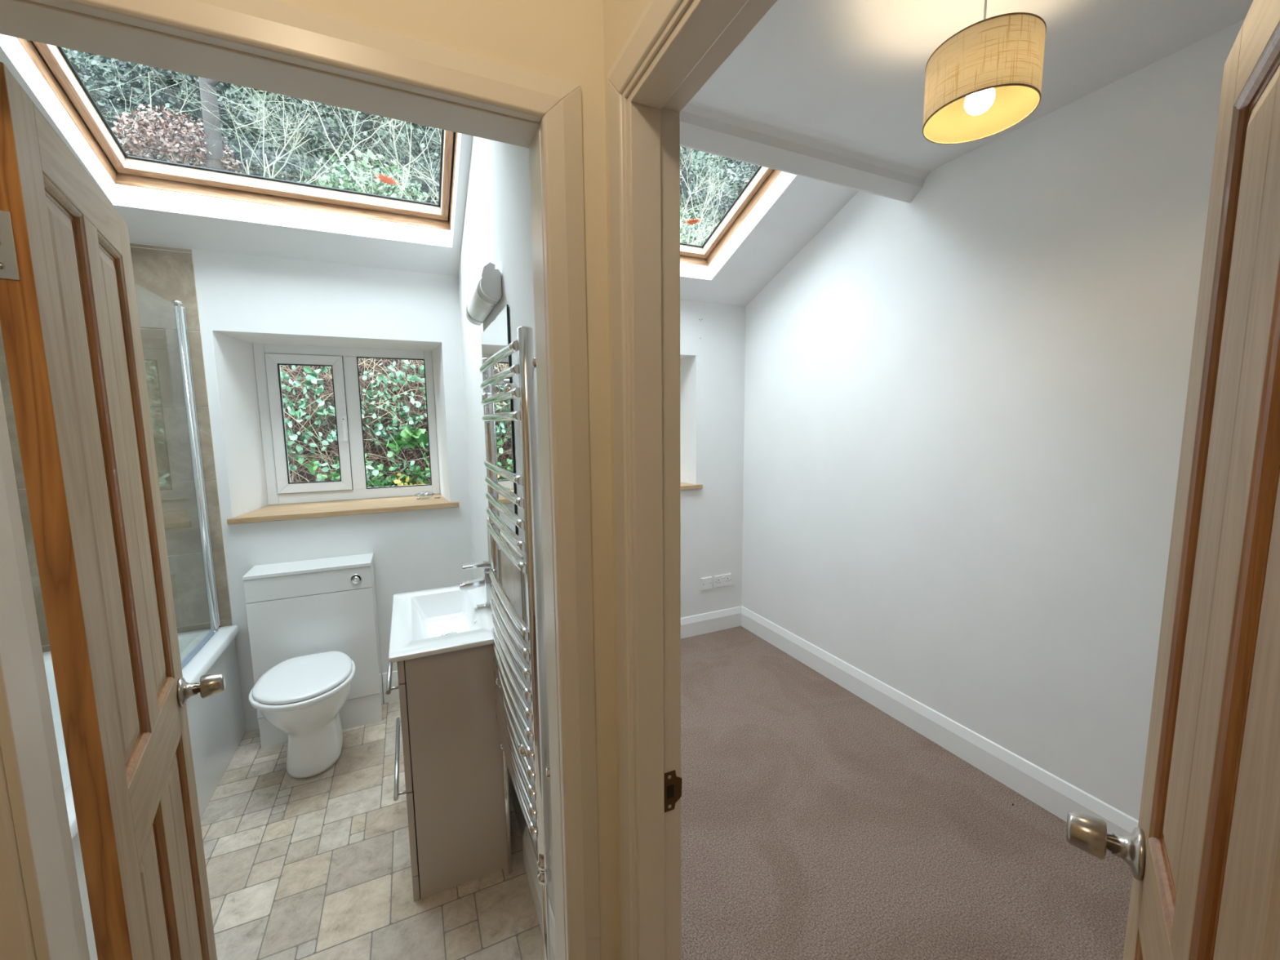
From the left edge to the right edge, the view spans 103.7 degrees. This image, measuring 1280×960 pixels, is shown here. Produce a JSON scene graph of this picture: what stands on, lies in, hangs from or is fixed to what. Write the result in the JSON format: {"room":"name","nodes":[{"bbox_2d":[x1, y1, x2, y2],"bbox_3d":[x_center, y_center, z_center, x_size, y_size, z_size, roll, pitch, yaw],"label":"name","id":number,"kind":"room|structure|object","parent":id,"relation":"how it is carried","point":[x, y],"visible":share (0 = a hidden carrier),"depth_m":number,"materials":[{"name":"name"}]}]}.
{"room":"hallway","nodes":[
{"label":"hallway","id":0,"kind":"room"},
{"bbox_2d":[200,700,544,959],"bbox_3d":[-1.348,1.383,1.652,1.845,0.001,2.227,-4,7,-25],"label":"floor","id":1,"kind":"structure","parent":0,"point":[507,908],"depth_m":1.74,"materials":[{"name":"tile"}]},
{"bbox_2d":[42,625,244,959],"bbox_3d":[-1.963,1.105,1.623,0.715,0.572,1.683,-4,7,-25],"label":"bathtub","id":2,"kind":"object","parent":1,"relation":"on","point":[216,726],"visible":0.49,"depth_m":2.13,"materials":[{"name":"white plastic"}]},
{"bbox_2d":[42,625,239,839],"bbox_3d":[-1.964,1.020,1.613,0.715,0.400,1.683,-4,7,-25],"label":"tub","id":3,"kind":"object","parent":2,"relation":"in","point":[209,718],"depth_m":2.14,"materials":[{"name":"white plastic"}]},
{"bbox_2d":[171,300,221,668],"bbox_3d":[-1.887,0.004,1.983,0.040,1.525,0.880,-4,7,-25],"label":"screen","id":4,"kind":"object","parent":2,"relation":"on","point":[180,313],"visible":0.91,"depth_m":2.31,"materials":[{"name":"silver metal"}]},
{"bbox_2d":[248,650,355,777],"bbox_3d":[-1.496,1.085,2.275,0.392,0.451,0.490,-4,7,-25],"label":"toilet","id":5,"kind":"object","parent":1,"relation":"on","point":[303,697],"visible":1,"depth_m":2.21,"materials":[{"name":"white ceramic"}]},
{"bbox_2d":[242,553,383,748],"bbox_3d":[-1.637,0.848,2.571,0.526,0.857,0.217,-4,7,-25],"label":"toilet cistern unit","id":6,"kind":"object","parent":1,"relation":"on","point":[297,608],"visible":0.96,"depth_m":2.48,"materials":[{"name":"white laminate"}]},
{"bbox_2d":[385,640,507,901],"bbox_3d":[-0.745,0.928,1.915,0.347,0.830,0.590,-4,7,-25],"label":"vanity unit","id":7,"kind":"object","parent":1,"relation":"on","point":[453,757],"visible":0.67,"depth_m":1.65,"materials":[{"name":"beige laminate"}]},
{"bbox_2d":[388,585,493,662],"bbox_3d":[-0.716,0.543,1.884,0.383,0.098,0.632,-4,7,-25],"label":"basin","id":8,"kind":"object","parent":7,"relation":"in","point":[434,621],"visible":0.81,"depth_m":1.91,"materials":[{"name":"white ceramic"}]},
{"bbox_2d":[458,560,492,608],"bbox_3d":[-0.621,0.401,1.917,0.131,0.174,0.038,-4,7,-25],"label":"tap","id":9,"kind":"object","parent":8,"relation":"on","point":[486,581],"visible":0.73,"depth_m":1.91,"materials":[{"name":"silver metal"}]},
{"bbox_2d":[0,34,858,306],"bbox_3d":[-0.846,-1.316,2.510,4.200,1.001,2.102,-4,7,-25],"label":"skylight reveal","id":10,"kind":"structure","parent":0,"point":[793,209],"depth_m":2.40,"materials":[{"name":"white paint"}]},
{"bbox_2d":[17,37,457,230],"bbox_3d":[-1.381,-1.456,1.904,1.442,0.527,1.081,-4,7,-25],"label":"window","id":11,"kind":"structure","parent":10,"relation":"attached to","point":[52,62],"depth_m":2.17,"materials":[{"name":"brown wood"}]},
{"bbox_2d":[374,173,400,185],"bbox_3d":[-1.184,-1.411,2.364,0.123,0.025,0.052,-7,9,-44],"label":"fallen leaf","id":12,"kind":"object","parent":11,"relation":"on","point":[384,179],"visible":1,"depth_m":2.36,"materials":[{"name":"orange plant"}]},
{"bbox_2d":[680,165,781,266],"bbox_3d":[0.026,-1.546,2.547,1.442,0.527,1.081,-4,7,-25],"label":"window","id":13,"kind":"structure","parent":10,"relation":"attached to","point":[762,178],"depth_m":2.93,"materials":[{"name":"brown wood"}]},
{"bbox_2d":[685,217,703,225],"bbox_3d":[0.320,-1.527,2.966,0.122,0.030,0.052,-2,7,-9],"label":"fallen leaf","id":14,"kind":"object","parent":13,"relation":"on","point":[692,221],"visible":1,"depth_m":2.97,"materials":[{"name":"orange plant"}]},
{"bbox_2d":[129,242,746,731],"bbox_3d":[-1.046,0.012,3.134,4.100,2.375,0.470,-4,7,-25],"label":"wall","id":15,"kind":"structure","parent":0,"point":[243,300],"depth_m":2.73,"materials":[{"name":"white paint"}]},
{"bbox_2d":[0,243,232,652],"bbox_3d":[-2.348,-0.140,2.247,0.698,1.791,0.009,-4,7,-25],"label":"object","id":16,"kind":"structure","parent":15,"relation":"attached to","point":[162,275],"depth_m":2.31,"materials":[{"name":"beige tile"}]},
{"bbox_2d":[226,493,458,524],"bbox_3d":[-1.599,0.150,2.832,1.060,0.028,0.416,-4,7,-25],"label":"windowsill","id":17,"kind":"structure","parent":15,"relation":"attached to","point":[388,504],"depth_m":2.73,"materials":[{"name":"brown wood"}]},
{"bbox_2d":[416,492,439,499],"bbox_3d":[-1.270,0.088,3.006,0.146,0.047,0.076,-4,7,-25],"label":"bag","id":18,"kind":"object","parent":17,"relation":"on","point":[418,498],"visible":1,"depth_m":3.00,"materials":[{"name":"plastic"}]},
{"bbox_2d":[252,342,439,505],"bbox_3d":[-1.694,-0.329,2.975,0.903,0.894,0.115,-4,7,-25],"label":"window","id":19,"kind":"structure","parent":15,"relation":"in","point":[268,357],"depth_m":2.92,"materials":[{"name":"white plastic"}]},
{"bbox_2d":[382,670,399,702],"bbox_3d":[-1.375,1.160,2.838,0.135,0.170,0.018,-4,7,-25],"label":"baseboard","id":20,"kind":"structure","parent":15,"relation":"attached to","point":[393,695],"depth_m":2.82,"materials":[{"name":"white wood"}]},
{"bbox_2d":[680,482,702,489],"bbox_3d":[-0.129,0.056,3.504,1.068,0.028,0.416,-4,7,-25],"label":"trim","id":21,"kind":"structure","parent":15,"relation":"attached to","point":[684,486],"depth_m":3.51,"materials":[{"name":"brown wood"}]},
{"bbox_2d":[701,577,711,590],"bbox_3d":[0.484,0.753,3.659,0.086,0.088,0.011,-4,7,-25],"label":"blank plate","id":22,"kind":"object","parent":15,"relation":"attached to","point":[706,583],"visible":1,"depth_m":3.65,"materials":[{"name":"white plastic"}]},
{"bbox_2d":[680,606,741,639],"bbox_3d":[-0.073,1.087,3.434,1.842,0.150,0.018,-4,7,-25],"label":"baseboard","id":23,"kind":"structure","parent":15,"relation":"attached to","point":[721,620],"depth_m":3.70,"materials":[{"name":"white wood"}]},
{"bbox_2d":[714,573,731,587],"bbox_3d":[0.614,0.744,3.716,0.146,0.086,0.015,-4,7,-25],"label":"wall socket","id":24,"kind":"object","parent":15,"relation":"attached to","point":[721,580],"visible":1,"depth_m":3.71,"materials":[{"name":"white plastic"}]},
{"bbox_2d":[276,0,619,959],"bbox_3d":[-0.773,0.299,0.531,1.603,2.400,0.002,-4,7,-25],"label":"wall","id":25,"kind":"structure","parent":0,"point":[563,40],"depth_m":0.77,"materials":[{"name":"beige paint"}]},
{"bbox_2d":[457,0,649,959],"bbox_3d":[0.009,-0.035,0.792,0.072,2.987,4.630,-4,7,-25],"label":"wall","id":26,"kind":"structure","parent":0,"point":[497,228],"depth_m":1.54,"materials":[{"name":"white paint"}]},
{"bbox_2d":[465,262,502,325],"bbox_3d":[-0.573,-0.656,1.811,0.066,0.114,0.480,-4,7,-25],"label":"light","id":27,"kind":"object","parent":26,"relation":"attached to","point":[487,293],"visible":1,"depth_m":1.63,"materials":[{"name":"white plastic"}]},
{"bbox_2d":[466,278,497,324],"bbox_3d":[-0.574,-0.647,1.811,0.061,0.095,0.410,-4,7,-25],"label":"diffuser","id":28,"kind":"object","parent":27,"relation":"attached to","point":[479,306],"depth_m":1.77,"materials":[{"name":"white"}]},
{"bbox_2d":[480,304,517,534],"bbox_3d":[-0.520,-0.190,1.832,0.006,0.750,0.576,-4,7,-25],"label":"wall mirror","id":29,"kind":"object","parent":26,"relation":"attached to","point":[495,336],"visible":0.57,"depth_m":1.69,"materials":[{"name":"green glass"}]},
{"bbox_2d":[486,517,526,643],"bbox_3d":[-0.518,0.344,1.902,0.009,0.285,0.726,-4,7,-25],"label":"backsplash","id":30,"kind":"structure","parent":26,"relation":"attached to","point":[513,579],"depth_m":1.70,"materials":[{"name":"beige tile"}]},
{"bbox_2d":[479,326,551,959],"bbox_3d":[-0.331,0.521,1.406,0.098,1.748,0.578,-4,7,-25],"label":"towel radiator","id":31,"kind":"object","parent":26,"relation":"attached to","point":[526,762],"visible":1,"depth_m":1.18,"materials":[{"name":"silver metal"}]},
{"bbox_2d":[522,825,556,959],"bbox_3d":[-0.238,1.329,1.414,0.018,0.140,0.805,-4,7,-25],"label":"baseboard","id":32,"kind":"structure","parent":26,"relation":"attached to","point":[530,860],"depth_m":1.61,"materials":[{"name":"white wood"}]},
{"bbox_2d":[607,0,777,959],"bbox_3d":[0.160,0.465,0.513,0.090,2.055,0.784,-4,7,-25],"label":"trim","id":33,"kind":"structure","parent":26,"relation":"attached to","point":[674,47],"depth_m":0.73,"materials":[{"name":"beige wood"}]},
{"bbox_2d":[200,626,1132,959],"bbox_3d":[-0.102,1.468,1.241,3.995,0.100,4.130,-4,7,-25],"label":"floor","id":34,"kind":"structure","parent":0,"point":[816,824],"depth_m":1.85,"materials":[{"name":"brown carpet"}]},
{"bbox_2d":[697,0,1253,166],"bbox_3d":[1.131,-1.293,0.747,2.075,0.129,2.660,-4,7,-25],"label":"ceiling","id":35,"kind":"structure","parent":0,"point":[855,70],"depth_m":1.55,"materials":[{"name":"white paint"}]},
{"bbox_2d":[680,93,938,203],"bbox_3d":[0.505,-1.450,1.957,1.960,0.377,0.200,-4,7,-25],"label":"ceiling beam","id":36,"kind":"structure","parent":35,"relation":"attached to","point":[708,125],"depth_m":2.01,"materials":[{"name":"white paint"}]},
{"bbox_2d":[922,0,1046,144],"bbox_3d":[0.871,-1.109,1.275,0.253,0.352,0.253,-4,7,-25],"label":"pendant lamp","id":37,"kind":"object","parent":35,"relation":"hanging from","point":[985,78],"visible":1,"depth_m":1.22,"materials":[{"name":"beige fabric"}]},
{"bbox_2d":[742,18,1244,820],"bbox_3d":[1.659,-0.186,1.874,0.120,3.000,4.030,-4,7,-25],"label":"wall","id":38,"kind":"structure","parent":0,"point":[965,400],"depth_m":2.06,"materials":[{"name":"white paint"}]},
{"bbox_2d":[740,605,1138,835],"bbox_3d":[1.612,1.234,2.010,0.018,0.150,4.030,-4,7,-25],"label":"baseboard","id":39,"kind":"structure","parent":38,"relation":"attached to","point":[1048,791],"depth_m":2.33,"materials":[{"name":"white wood"}]},
{"bbox_2d":[1066,0,1279,959],"bbox_3d":[0.539,0.499,0.485,0.188,1.960,0.595,5,9,40],"label":"door","id":40,"kind":"structure","parent":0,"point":[1202,855],"depth_m":0.47,"materials":[{"name":"brown wood"}]},
{"bbox_3d":[-0.925,0.056,0.470,1.903,2.900,0.064,-4,7,-25],"label":"wall","id":41,"kind":"structure","parent":0,"visible":0},
{"bbox_2d":[0,62,225,959],"bbox_3d":[-0.906,0.465,0.918,0.188,1.960,0.594,-5,8,-35],"label":"door","id":42,"kind":"structure","parent":41,"relation":"in","point":[69,322],"depth_m":0.75,"materials":[{"name":"brown wood"}]},
{"bbox_2d":[0,0,600,959],"bbox_3d":[-0.429,0.451,0.734,0.747,2.044,0.090,-4,7,-25],"label":"trim","id":43,"kind":"structure","parent":41,"relation":"attached to","point":[276,46],"depth_m":0.65,"materials":[{"name":"beige wood"}]},
{"label":"outside","id":44,"kind":"structure","parent":0,"visible":0},
{"bbox_2d":[280,358,430,487],"bbox_3d":[-0.288,-2.882,9.862,36.000,7.155,11.518,-4,7,-25],"label":"hedge","id":45,"kind":"object","parent":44,"point":[302,473],"depth_m":4.44,"materials":[{"name":"green plant"}]},
{"bbox_2d":[62,48,227,161],"bbox_3d":[-10.370,-7.410,8.033,4.581,5.947,5.185,0,7,2],"label":"evergreen tree","id":46,"kind":"object","parent":45,"relation":"on","point":[100,99],"visible":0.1,"depth_m":8.38,"materials":[{"name":"green plant"}]},
{"bbox_2d":[82,60,239,156],"bbox_3d":[-6.696,-4.593,6.185,3.201,3.337,3.452,-2,7,-15],"label":"bare sapling","id":47,"kind":"object","parent":45,"relation":"on","point":[184,104],"visible":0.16,"depth_m":6.60,"materials":[{"name":"grey plant"}]},
{"bbox_2d":[66,48,331,184],"bbox_3d":[-7.539,-7.883,8.893,4.291,6.752,3.898,-7,9,-42],"label":"evergreen tree","id":48,"kind":"object","parent":45,"relation":"on","point":[165,76],"visible":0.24,"depth_m":8.75,"materials":[{"name":"green plant"}]},
{"bbox_2d":[198,76,224,170],"bbox_3d":[-5.389,-5.594,6.185,1.724,5.806,0.429,-4,7,-25],"label":"trunk","id":49,"kind":"object","parent":45,"relation":"on","point":[213,137],"visible":0.19,"depth_m":6.27,"materials":[{"name":"grey plant"}]},
{"bbox_2d":[163,73,399,188],"bbox_3d":[-4.049,-4.140,6.256,2.950,3.061,2.267,2,7,22],"label":"bare sapling","id":50,"kind":"object","parent":45,"relation":"on","point":[295,143],"visible":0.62,"depth_m":6.28,"materials":[{"name":"grey plant"}]},
{"bbox_2d":[166,73,441,203],"bbox_3d":[-5.984,-8.377,10.091,5.155,6.986,4.596,-3,7,-16],"label":"evergreen tree","id":51,"kind":"object","parent":45,"relation":"on","point":[367,125],"visible":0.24,"depth_m":9.48,"materials":[{"name":"green plant"}]},
{"bbox_2d":[297,453,390,487],"bbox_3d":[-2.363,0.103,3.914,0.773,0.618,0.249,-4,7,-25],"label":"clump","id":52,"kind":"object","parent":45,"relation":"on","point":[335,476],"visible":0.15,"depth_m":3.90,"materials":[{"name":"green plant"}]},
{"bbox_2d":[254,90,439,201],"bbox_3d":[-3.974,-4.713,6.976,3.370,3.513,3.634,-5,8,-33],"label":"bare sapling","id":53,"kind":"object","parent":45,"relation":"on","point":[392,120],"visible":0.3,"depth_m":6.98,"materials":[{"name":"grey plant"}]},
{"bbox_2d":[280,358,431,487],"bbox_3d":[-2.520,-0.489,4.226,4.728,2.918,1.581,-4,7,-25],"label":"dry twigs","id":54,"kind":"object","parent":45,"relation":"on","point":[386,361],"visible":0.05,"depth_m":4.26,"materials":[{"name":"brown plant"}]},
{"bbox_2d":[281,359,429,483],"bbox_3d":[-2.551,-0.501,4.308,4.232,2.384,1.303,-4,7,-25],"label":"leaf litter","id":55,"kind":"object","parent":45,"relation":"on","point":[412,384],"visible":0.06,"depth_m":4.35,"materials":[{"name":"green plant"}]},
{"bbox_2d":[297,148,433,203],"bbox_3d":[-4.202,-4.421,7.870,2.104,1.179,2.114,-4,7,-25],"label":"bush","id":56,"kind":"object","parent":45,"relation":"on","point":[340,168],"visible":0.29,"depth_m":7.40,"materials":[{"name":"green plant"}]},
{"bbox_2d":[348,117,441,204],"bbox_3d":[-3.286,-4.171,7.634,2.154,2.908,2.802,-6,8,-37],"label":"bare sapling","id":57,"kind":"object","parent":45,"relation":"on","point":[429,171],"visible":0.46,"depth_m":7.02,"materials":[{"name":"grey plant"}]},
{"bbox_2d":[372,120,441,204],"bbox_3d":[-2.841,-7.632,10.991,5.292,6.070,4.676,1,7,11],"label":"evergreen tree","id":58,"kind":"object","parent":45,"relation":"on","point":[415,142],"visible":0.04,"depth_m":9.74,"materials":[{"name":"green plant"}]},
{"bbox_2d":[408,124,441,160],"bbox_3d":[-2.075,-4.976,8.718,3.452,3.337,3.201,1,7,13],"label":"bare sapling","id":59,"kind":"object","parent":45,"relation":"on","point":[419,124],"visible":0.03,"depth_m":7.88,"materials":[{"name":"grey plant"}]},
{"bbox_2d":[680,150,710,239],"bbox_3d":[0.175,-4.261,7.750,2.154,2.908,2.802,-1,7,-6],"label":"bare sapling","id":60,"kind":"object","parent":45,"relation":"on","point":[696,150],"visible":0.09,"depth_m":8.05,"materials":[{"name":"grey plant"}]},
{"bbox_2d":[680,205,715,245],"bbox_3d":[0.654,-4.916,10.406,2.326,1.268,2.308,-4,7,-25],"label":"bush","id":61,"kind":"object","parent":45,"relation":"on","point":[691,212],"visible":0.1,"depth_m":9.89,"materials":[{"name":"green plant"}]},
{"bbox_2d":[680,158,738,244],"bbox_3d":[1.020,-4.130,8.885,2.154,2.908,2.802,2,7,25],"label":"bare sapling","id":62,"kind":"object","parent":45,"relation":"on","point":[681,226],"visible":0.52,"depth_m":8.24,"materials":[{"name":"grey plant"}]},
{"bbox_2d":[680,146,754,243],"bbox_3d":[1.423,-8.784,13.338,5.413,7.336,4.826,-4,7,-27],"label":"evergreen tree","id":63,"kind":"object","parent":45,"relation":"on","point":[682,184],"visible":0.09,"depth_m":12.43,"materials":[{"name":"green plant"}]},
{"bbox_2d":[680,146,755,245],"bbox_3d":[0.916,-4.944,9.158,3.452,3.337,3.201,6,9,44],"label":"bare sapling","id":64,"kind":"object","parent":45,"relation":"on","point":[708,193],"visible":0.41,"depth_m":9.21,"materials":[{"name":"grey plant"}]},
{"bbox_2d":[690,149,759,229],"bbox_3d":[3.797,-8.440,14.934,5.341,6.126,4.720,-3,7,-19],"label":"evergreen tree","id":65,"kind":"object","parent":45,"relation":"on","point":[751,166],"visible":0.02,"depth_m":14.65,"materials":[{"name":"green plant"}]},
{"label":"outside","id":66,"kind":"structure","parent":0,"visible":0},
{"bbox_2d":[62,47,759,240],"bbox_3d":[-2.196,-11.535,17.642,56.000,11.158,6.796,-4,7,-25],"label":"foliage","id":67,"kind":"object","parent":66,"point":[255,96],"depth_m":12.42,"materials":[{"name":"green plant"}]},
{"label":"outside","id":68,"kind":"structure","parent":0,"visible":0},
{"bbox_2d":[393,468,431,485],"bbox_3d":[-1.807,0.107,4.184,0.526,0.411,0.173,-4,7,-25],"label":"plant","id":69,"kind":"object","parent":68,"point":[397,481],"visible":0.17,"depth_m":4.10,"materials":[{"name":"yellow plant"}]},
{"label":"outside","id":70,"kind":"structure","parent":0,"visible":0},
{"bbox_2d":[111,104,244,173],"bbox_3d":[-5.908,-4.280,6.423,1.302,0.766,1.277,5,9,41],"label":"clump","id":71,"kind":"object","parent":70,"point":[145,134],"visible":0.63,"depth_m":6.15,"materials":[{"name":"brown"}]},
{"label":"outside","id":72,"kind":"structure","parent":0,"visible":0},
{"bbox_2d":[280,364,333,418],"bbox_3d":[-2.660,-0.799,3.983,0.594,0.626,0.234,-4,7,-25],"label":"bramble","id":73,"kind":"object","parent":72,"point":[313,376],"visible":0.66,"depth_m":4.01,"materials":[{"name":"green plant"}]},
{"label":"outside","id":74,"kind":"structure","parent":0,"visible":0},
{"bbox_2d":[280,364,335,439],"bbox_3d":[-2.751,-0.611,3.981,0.612,0.596,0.211,-7,9,-41],"label":"bramble","id":75,"kind":"object","parent":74,"point":[286,398],"visible":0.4,"depth_m":4.00,"materials":[{"name":"green plant"}]},
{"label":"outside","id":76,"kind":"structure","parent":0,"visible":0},
{"bbox_2d":[287,398,380,439],"bbox_3d":[-2.463,-0.492,4.080,0.627,0.328,0.226,-4,7,-25],"label":"bramble","id":77,"kind":"object","parent":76,"point":[318,400],"visible":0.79,"depth_m":4.05,"materials":[{"name":"green plant"}]},
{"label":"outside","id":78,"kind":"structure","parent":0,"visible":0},
{"bbox_2d":[361,360,425,398],"bbox_3d":[-2.030,-0.946,4.350,0.665,0.498,0.208,-2,7,-14],"label":"bramble","id":79,"kind":"object","parent":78,"point":[415,377],"visible":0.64,"depth_m":4.37,"materials":[{"name":"green plant"}]},
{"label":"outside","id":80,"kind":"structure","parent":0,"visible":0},
{"bbox_2d":[360,361,423,439],"bbox_3d":[-2.195,-0.670,4.242,0.660,0.661,0.225,-4,7,-25],"label":"bramble","id":81,"kind":"object","parent":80,"point":[389,368],"visible":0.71,"depth_m":4.27,"materials":[{"name":"green plant"}]},
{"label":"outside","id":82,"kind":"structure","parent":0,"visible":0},
{"bbox_2d":[376,379,428,453],"bbox_3d":[-1.965,-0.522,4.391,0.615,0.675,0.248,-5,8,-36],"label":"bramble","id":83,"kind":"object","parent":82,"point":[412,400],"visible":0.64,"depth_m":4.33,"materials":[{"name":"green plant"}]},
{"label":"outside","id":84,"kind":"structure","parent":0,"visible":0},
{"bbox_2d":[320,422,412,468],"bbox_3d":[-2.259,-0.316,4.181,0.680,0.468,0.206,-4,8,-28],"label":"bramble","id":85,"kind":"object","parent":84,"point":[382,433],"visible":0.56,"depth_m":4.24,"materials":[{"name":"green plant"}]},
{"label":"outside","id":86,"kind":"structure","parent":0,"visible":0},
{"bbox_2d":[285,423,337,482],"bbox_3d":[-2.712,-0.154,3.869,0.714,0.634,0.217,-4,7,-25],"label":"bramble","id":87,"kind":"object","parent":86,"point":[292,437],"visible":0.48,"depth_m":3.91,"materials":[{"name":"green plant"}]},
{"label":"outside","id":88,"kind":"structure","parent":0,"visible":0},
{"bbox_2d":[391,424,428,452],"bbox_3d":[-1.938,-0.347,4.263,0.334,0.248,0.187,-4,7,-25],"label":"plant","id":89,"kind":"object","parent":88,"point":[410,437],"visible":0.86,"depth_m":4.24,"materials":[{"name":"green plant"}]},
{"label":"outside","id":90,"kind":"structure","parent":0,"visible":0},
{"bbox_2d":[364,440,431,487],"bbox_3d":[-1.934,0.057,4.092,0.901,0.787,0.283,-4,7,-25],"label":"clump","id":91,"kind":"object","parent":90,"point":[417,468],"visible":0.31,"depth_m":4.12,"materials":[{"name":"green plant"}]},
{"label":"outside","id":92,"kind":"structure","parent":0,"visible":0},
{"bbox_2d":[320,460,414,487],"bbox_3d":[-2.114,0.151,3.955,0.762,0.677,0.314,-4,7,-25],"label":"clump","id":93,"kind":"object","parent":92,"point":[375,472],"visible":0.1,"depth_m":3.96,"materials":[{"name":"green plant"}]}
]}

